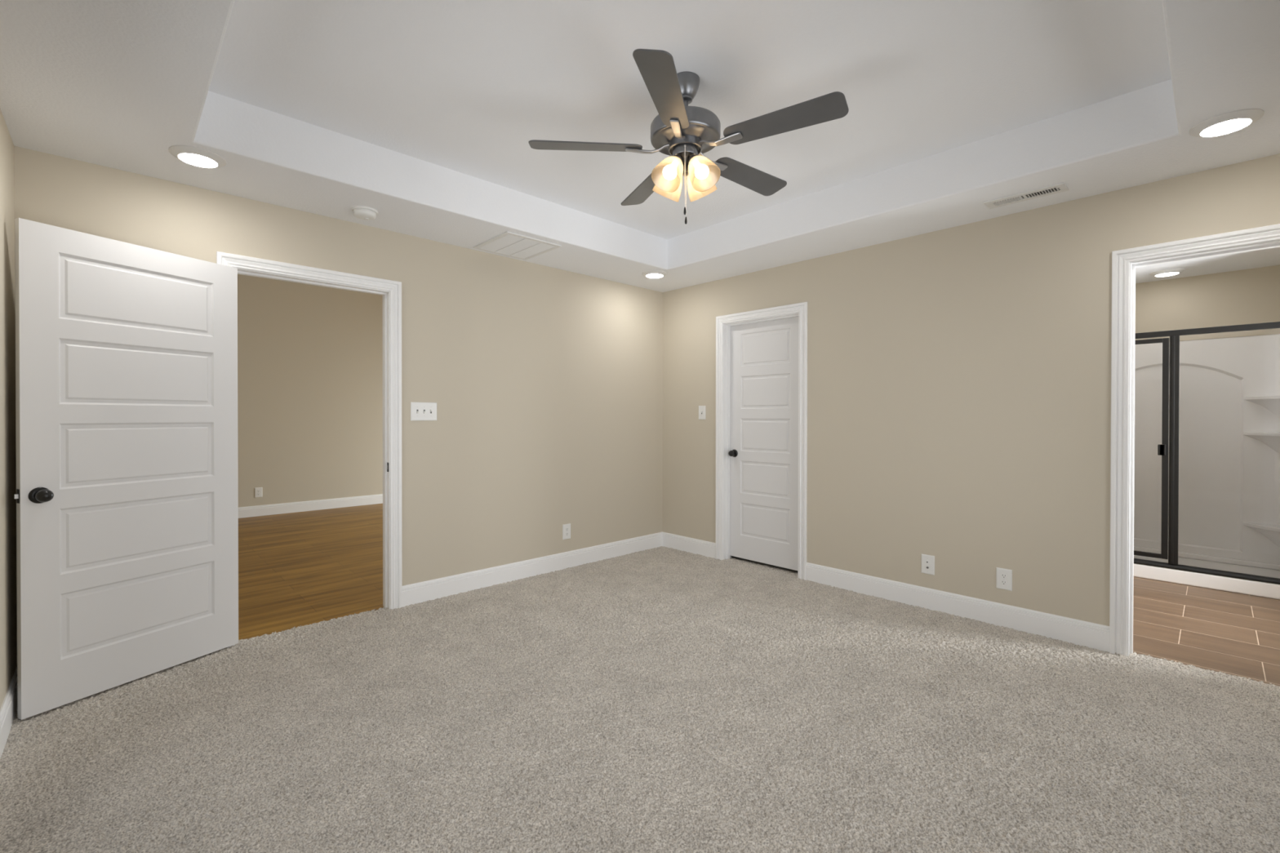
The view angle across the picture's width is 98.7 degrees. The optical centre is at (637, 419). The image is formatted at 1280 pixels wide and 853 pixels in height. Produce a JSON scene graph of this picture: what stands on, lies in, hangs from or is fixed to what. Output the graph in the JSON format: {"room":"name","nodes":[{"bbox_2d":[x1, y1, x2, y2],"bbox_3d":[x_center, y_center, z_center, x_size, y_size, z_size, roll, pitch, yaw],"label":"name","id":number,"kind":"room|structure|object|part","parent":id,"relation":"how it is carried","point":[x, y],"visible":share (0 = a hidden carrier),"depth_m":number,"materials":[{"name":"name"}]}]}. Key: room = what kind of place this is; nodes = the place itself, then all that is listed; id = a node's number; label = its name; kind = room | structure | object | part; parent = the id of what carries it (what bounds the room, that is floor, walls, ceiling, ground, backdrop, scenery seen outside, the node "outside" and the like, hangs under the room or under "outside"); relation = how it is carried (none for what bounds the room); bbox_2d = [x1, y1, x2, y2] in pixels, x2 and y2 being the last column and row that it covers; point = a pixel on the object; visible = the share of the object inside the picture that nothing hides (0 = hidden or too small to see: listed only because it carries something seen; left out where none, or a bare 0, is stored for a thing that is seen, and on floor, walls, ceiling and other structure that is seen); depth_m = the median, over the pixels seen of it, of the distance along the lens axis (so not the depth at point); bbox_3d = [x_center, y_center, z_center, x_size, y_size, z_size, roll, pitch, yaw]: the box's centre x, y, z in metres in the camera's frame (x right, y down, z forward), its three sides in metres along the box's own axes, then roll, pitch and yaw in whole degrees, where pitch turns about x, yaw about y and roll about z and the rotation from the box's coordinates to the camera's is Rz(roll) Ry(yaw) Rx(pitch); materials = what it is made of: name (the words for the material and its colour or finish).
{"room":"empty bedroom","nodes":[
{"label":"empty bedroom","id":0,"kind":"room"},
{"bbox_2d":[0,108,17,708],"bbox_3d":[-1.331,-0.136,0.855,0.115,2.850,4.265,0,0,-44],"label":"wall","id":1,"kind":"structure","parent":0,"point":[8,620],"depth_m":2.25,"materials":[{"name":"beige paint"}]},
{"bbox_2d":[0,666,17,759],"bbox_3d":[-1.326,1.179,0.948,0.014,0.144,4.150,0,0,-44],"label":"baseboard","id":2,"kind":"structure","parent":1,"relation":"attached to","point":[8,708],"depth_m":2.16,"materials":[{"name":"white paint"}]},
{"bbox_2d":[237,274,382,507],"bbox_3d":[-3.801,-0.424,7.869,6.700,3.360,0.100,0,0,-44],"label":"wall","id":3,"kind":"structure","parent":0,"point":[310,357],"depth_m":7.26,"materials":[{"name":"beige paint"}]},
{"bbox_2d":[254,487,262,497],"bbox_3d":[-4.757,0.914,6.892,0.080,0.124,0.008,0,0,-44],"label":"wall outlet","id":4,"kind":"object","parent":3,"relation":"attached to","point":[258,491],"visible":1,"depth_m":6.89,"materials":[{"name":"white plastic"}]},
{"bbox_2d":[238,493,382,518],"bbox_3d":[-3.763,1.146,7.837,6.700,0.144,0.014,0,0,-44],"label":"baseboard","id":5,"kind":"structure","parent":3,"relation":"attached to","point":[303,506],"depth_m":7.26,"materials":[{"name":"white paint"}]},
{"bbox_2d":[13,146,662,617],"bbox_3d":[-0.632,-0.406,4.544,6.900,3.350,0.115,0,0,-44],"label":"wall","id":6,"kind":"structure","parent":0,"point":[545,383],"depth_m":3.99,"materials":[{"name":"beige paint"}]},
{"bbox_2d":[13,217,238,719],"bbox_3d":[-2.353,0.200,2.611,0.177,2.036,0.852,0,0,24],"label":"door","id":7,"kind":"structure","parent":6,"relation":"in","point":[126,495],"depth_m":2.53,"materials":[{"name":"white paint"}]},
{"bbox_3d":[-2.519,0.311,2.234,0.023,0.057,0.002,0,0,24],"label":"latch plate","id":8,"kind":"part","parent":7,"relation":"part of","materials":[{"name":"metal"}]},
{"bbox_3d":[-2.444,0.314,2.262,0.062,0.052,0.052,0,0,24],"label":"knob","id":9,"kind":"part","parent":7,"relation":"part of","materials":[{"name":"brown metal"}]},
{"bbox_2d":[216,251,402,649],"bbox_3d":[-1.937,0.171,3.305,0.961,2.131,0.151,0,0,-44],"label":"door frame","id":10,"kind":"structure","parent":6,"relation":"attached to","point":[391,291],"depth_m":3.55,"materials":[{"name":"white paint"}]},
{"bbox_2d":[410,402,436,421],"bbox_3d":[-1.432,-0.054,3.691,0.178,0.124,0.021,0,0,-44],"label":"light switch","id":11,"kind":"object","parent":6,"relation":"attached to","point":[419,411],"visible":1,"depth_m":3.69,"materials":[{"name":"white plastic"}]},
{"bbox_2d":[401,532,662,607],"bbox_3d":[-1.257,1.162,3.870,4.145,0.144,0.014,0,0,-44],"label":"baseboard","id":12,"kind":"structure","parent":6,"relation":"attached to","point":[424,591],"depth_m":4.20,"materials":[{"name":"white paint"}]},
{"bbox_2d":[562,523,570,539],"bbox_3d":[-0.583,0.921,4.516,0.080,0.124,0.008,0,0,-44],"label":"wall outlet","id":13,"kind":"object","parent":6,"relation":"attached to","point":[566,527],"visible":1,"depth_m":4.51,"materials":[{"name":"white plastic"}]},
{"bbox_2d":[0,503,1279,852],"bbox_3d":[-0.388,1.248,4.295,6.700,0.064,9.800,0,0,-44],"label":"floor","id":14,"kind":"structure","parent":0,"point":[659,700],"depth_m":2.21,"materials":[{"name":"carpet"}]},
{"bbox_2d":[1133,333,1279,599],"bbox_3d":[4.312,0.281,4.465,0.854,1.903,1.282,0,0,-44],"label":"shower surround","id":15,"kind":"object","parent":14,"relation":"on","point":[1229,409],"visible":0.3,"depth_m":4.52,"materials":[{"name":"white plastic"}]},
{"bbox_2d":[1133,321,1279,584],"bbox_3d":[4.011,0.226,4.178,0.073,1.799,1.264,0,0,-44],"label":"shower door frame","id":16,"kind":"structure","parent":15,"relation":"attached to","point":[1171,390],"depth_m":4.15,"materials":[{"name":"black metal"}]},
{"bbox_3d":[3.819,0.219,4.395,0.027,1.682,0.613,0,0,-44],"label":"door frame","id":17,"kind":"part","parent":16,"relation":"part of","materials":[{"name":"black metal"}]},
{"bbox_3d":[3.985,0.230,4.178,0.035,0.082,0.044,0,0,-44],"label":"pull handle","id":18,"kind":"part","parent":16,"relation":"part of","materials":[{"name":"black metal"}]},
{"bbox_3d":[4.050,0.231,4.152,0.037,1.725,0.053,0,0,-44],"label":"post","id":19,"kind":"part","parent":16,"relation":"part of","materials":[{"name":"black metal"}]},
{"bbox_3d":[4.020,-0.653,4.180,0.035,0.042,1.264,0,0,-44],"label":"header rail","id":20,"kind":"part","parent":16,"relation":"part of","materials":[{"name":"black metal"}]},
{"bbox_2d":[1242,521,1279,546],"bbox_3d":[4.884,0.921,4.288,0.215,0.190,0.215,0,0,-44],"label":"corner shelf","id":21,"kind":"object","parent":15,"relation":"attached to","point":[1255,534],"depth_m":4.36,"materials":[{"name":"white plastic"}]},
{"bbox_2d":[1243,431,1279,453],"bbox_3d":[4.885,0.193,4.284,0.215,0.190,0.215,0,0,-44],"label":"corner shelf","id":22,"kind":"object","parent":15,"relation":"attached to","point":[1254,442],"depth_m":4.35,"materials":[{"name":"white plastic"}]},
{"bbox_2d":[1244,395,1279,417],"bbox_3d":[4.886,-0.091,4.282,0.215,0.190,0.215,0,0,-44],"label":"corner shelf","id":23,"kind":"object","parent":15,"relation":"attached to","point":[1255,406],"depth_m":4.35,"materials":[{"name":"white plastic"}]},
{"bbox_3d":[4.739,0.235,4.031,0.775,1.805,0.050,0,0,-44],"label":"panel","id":24,"kind":"part","parent":15,"relation":"part of","materials":[{"name":"white plastic"}]},
{"bbox_2d":[0,0,1279,292],"bbox_3d":[0.172,-1.388,2.358,4.245,0.360,4.250,0,0,-44],"label":"ceiling","id":25,"kind":"structure","parent":0,"point":[422,114],"depth_m":2.42,"materials":[{"name":"white paint"}]},
{"bbox_2d":[168,145,226,168],"bbox_3d":[-2.022,-1.196,2.527,0.208,0.030,0.208,0,0,-44],"label":"recessed light","id":26,"kind":"object","parent":25,"relation":"in","point":[194,156],"visible":1,"depth_m":2.49,"materials":[{"name":"white plastic"}]},
{"bbox_2d":[351,205,377,220],"bbox_3d":[-1.585,-1.191,3.189,0.140,0.046,0.140,0,0,-44],"label":"smoke detector","id":27,"kind":"object","parent":25,"relation":"attached to","point":[362,212],"visible":1,"depth_m":3.15,"materials":[{"name":"white plastic"}]},
{"bbox_3d":[-1.585,-1.209,3.189,0.140,0.011,0.140,0,0,-44],"label":"mounting plate","id":28,"kind":"part","parent":27,"relation":"part of","materials":[{"name":"white plastic"}]},
{"bbox_2d":[473,231,561,260],"bbox_3d":[-0.846,-1.213,3.856,0.428,0.010,0.464,0,0,-44],"label":"ceiling vent","id":29,"kind":"object","parent":25,"relation":"in","point":[508,243],"visible":1,"depth_m":3.83,"materials":[{"name":"white metal"}]},
{"bbox_2d":[642,270,666,278],"bbox_3d":[0.140,-1.206,4.591,0.208,0.030,0.208,0,0,-44],"label":"recessed light","id":30,"kind":"object","parent":25,"relation":"in","point":[651,273],"visible":1,"depth_m":4.54,"materials":[{"name":"white plastic"}]},
{"bbox_2d":[528,48,848,224],"bbox_3d":[0.239,-1.157,2.373,1.242,0.592,1.274,0,0,-44],"label":"ceiling fan","id":31,"kind":"object","parent":25,"relation":"hanging from","point":[683,132],"visible":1,"depth_m":2.26,"materials":[{"name":"grey metal"}]},
{"bbox_3d":[-0.218,-1.157,2.328,0.475,0.006,0.133,0,13,-4],"label":"fan blade","id":32,"kind":"part","parent":31,"relation":"part of","materials":[{"name":"grey wood"}]},
{"bbox_3d":[0.047,-1.159,2.747,0.133,0.006,0.475,-13,5,-21],"label":"fan blade","id":33,"kind":"part","parent":31,"relation":"part of","materials":[{"name":"grey wood"}]},
{"bbox_3d":[0.098,-1.155,1.945,0.133,0.006,0.475,13,4,14],"label":"fan blade","id":34,"kind":"part","parent":31,"relation":"part of","materials":[{"name":"grey wood"}]},
{"bbox_3d":[0.127,-1.030,2.287,0.140,0.146,0.128,0,0,-44],"label":"lamp shade","id":35,"kind":"part","parent":31,"relation":"part of","materials":[{"name":"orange glass"}]},
{"bbox_3d":[0.135,-1.031,2.431,0.128,0.146,0.140,0,0,-44],"label":"lamp shade","id":36,"kind":"part","parent":31,"relation":"part of","materials":[{"name":"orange glass"}]},
{"bbox_3d":[0.138,-1.043,2.296,0.071,0.082,0.060,0,0,-44],"label":"light bulb","id":37,"kind":"part","parent":31,"relation":"part of","materials":[{"name":"white glass"}]},
{"bbox_3d":[0.197,-1.018,2.299,0.009,0.258,0.009,0,0,-44],"label":"pull chain","id":38,"kind":"part","parent":31,"relation":"part of","materials":[{"name":"white metal"}]},
{"bbox_3d":[0.211,-1.019,2.411,0.009,0.258,0.009,0,0,-44],"label":"pull chain","id":39,"kind":"part","parent":31,"relation":"part of","materials":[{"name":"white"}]},
{"bbox_2d":[688,154,697,164],"bbox_3d":[0.240,-1.090,2.314,0.055,0.054,0.054,0,0,-44],"label":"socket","id":40,"kind":"object","parent":31,"relation":"attached to","point":[691,157],"depth_m":2.29,"materials":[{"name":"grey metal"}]},
{"bbox_3d":[0.262,-1.043,2.290,0.060,0.082,0.071,0,0,-44],"label":"light bulb","id":41,"kind":"part","parent":31,"relation":"part of","materials":[{"name":"white glass"}]},
{"bbox_3d":[0.279,-1.031,2.423,0.140,0.146,0.128,0,0,-44],"label":"lamp shade","id":42,"kind":"part","parent":31,"relation":"part of","materials":[{"name":"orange glass"}]},
{"bbox_3d":[0.271,-1.030,2.279,0.128,0.146,0.140,0,0,-44],"label":"lamp shade","id":43,"kind":"part","parent":31,"relation":"part of","materials":[{"name":"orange glass"}]},
{"bbox_3d":[0.529,-1.158,2.624,0.475,0.006,0.133,0,-12,-40],"label":"fan blade","id":44,"kind":"part","parent":31,"relation":"part of","materials":[{"name":"grey wood"}]},
{"bbox_3d":[0.560,-1.155,2.128,0.475,0.006,0.133,0,-12,32],"label":"fan blade","id":45,"kind":"part","parent":31,"relation":"part of","materials":[{"name":"grey wood"}]},
{"bbox_2d":[983,182,1068,208],"bbox_3d":[2.092,-1.204,2.970,0.126,0.010,0.360,0,0,-44],"label":"ceiling vent","id":46,"kind":"object","parent":25,"relation":"in","point":[1059,188],"visible":1,"depth_m":2.96,"materials":[{"name":"white metal"}]},
{"bbox_2d":[1189,108,1264,137],"bbox_3d":[2.385,-1.190,2.230,0.208,0.030,0.208,0,0,-44],"label":"recessed light","id":47,"kind":"object","parent":25,"relation":"in","point":[1233,121],"visible":1,"depth_m":2.20,"materials":[{"name":"white plastic"}]},
{"bbox_2d":[662,153,1279,626],"bbox_3d":[1.752,-0.149,3.794,0.115,2.850,4.265,0,0,-44],"label":"wall","id":48,"kind":"structure","parent":0,"point":[959,377],"depth_m":3.42,"materials":[{"name":"beige paint"}]},
{"bbox_2d":[698,405,705,419],"bbox_3d":[0.571,-0.062,4.935,0.021,0.124,0.080,0,0,-44],"label":"light switch","id":49,"kind":"object","parent":48,"relation":"attached to","point":[701,408],"visible":1,"depth_m":4.93,"materials":[{"name":"white plastic"}]},
{"bbox_2d":[715,302,807,580],"bbox_3d":[1.028,0.167,4.542,0.134,2.131,0.869,0,0,-44],"label":"door frame","id":50,"kind":"structure","parent":48,"relation":"attached to","point":[723,323],"depth_m":4.67,"materials":[{"name":"white paint"}]},
{"bbox_2d":[728,316,798,570],"bbox_3d":[1.038,0.187,4.551,0.106,2.014,0.713,0,0,-44],"label":"door","id":51,"kind":"structure","parent":48,"relation":"in","point":[763,453],"depth_m":4.56,"materials":[{"name":"white paint"}]},
{"bbox_3d":[0.813,0.293,4.756,0.062,0.052,0.052,0,0,-44],"label":"knob","id":52,"kind":"part","parent":51,"relation":"part of","materials":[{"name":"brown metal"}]},
{"bbox_2d":[662,532,1109,652],"bbox_3d":[1.665,1.165,3.798,0.014,0.144,4.150,0,0,-44],"label":"baseboard","id":53,"kind":"structure","parent":48,"relation":"attached to","point":[1077,632],"depth_m":3.45,"materials":[{"name":"white paint"}]},
{"bbox_2d":[921,554,934,575],"bbox_3d":[1.882,0.942,3.569,0.013,0.124,0.080,0,0,-44],"label":"cable plate","id":54,"kind":"object","parent":48,"relation":"attached to","point":[927,561],"visible":1,"depth_m":3.57,"materials":[{"name":"white plastic"}]},
{"bbox_2d":[995,567,1012,591],"bbox_3d":[2.176,0.948,3.265,0.008,0.124,0.080,0,0,-44],"label":"wall outlet","id":55,"kind":"object","parent":48,"relation":"attached to","point":[1003,576],"visible":1,"depth_m":3.26,"materials":[{"name":"white plastic"}]},
{"bbox_2d":[1000,579,1007,585],"bbox_3d":[2.174,0.968,3.264,0.002,0.027,0.034,0,0,-44],"label":"receptacle","id":56,"kind":"object","parent":55,"relation":"attached to","point":[1003,582],"depth_m":3.26,"materials":[{"name":"white plastic"}]},
{"bbox_2d":[1000,573,1007,578],"bbox_3d":[2.174,0.929,3.263,0.002,0.027,0.034,0,0,-44],"label":"receptacle","id":57,"kind":"object","parent":55,"relation":"attached to","point":[1003,575],"depth_m":3.26,"materials":[{"name":"white plastic"}]},
{"bbox_2d":[1109,223,1279,656],"bbox_3d":[2.821,0.180,2.674,0.151,2.131,0.777,0,0,-44],"label":"door frame","id":58,"kind":"structure","parent":48,"relation":"attached to","point":[1125,262],"depth_m":2.88,"materials":[{"name":"white paint"}]},
{"bbox_2d":[1134,265,1279,342],"bbox_3d":[4.659,0.003,4.793,0.100,2.560,1.890,0,0,-44],"label":"wall","id":59,"kind":"structure","parent":0,"point":[1251,295],"depth_m":4.58,"materials":[{"name":"beige paint"}]},
{"bbox_2d":[1135,247,1279,283],"bbox_3d":[3.745,-1.242,3.727,2.685,0.060,3.300,0,0,-44],"label":"ceiling","id":60,"kind":"structure","parent":0,"point":[1270,256],"depth_m":4.31,"materials":[{"name":"white paint"}]},
{"bbox_2d":[1149,268,1184,276],"bbox_3d":[4.360,-1.201,4.528,0.208,0.030,0.208,0,0,-44],"label":"recessed light","id":61,"kind":"object","parent":60,"relation":"in","point":[1166,273],"visible":1,"depth_m":4.48,"materials":[{"name":"white plastic"}]}
]}

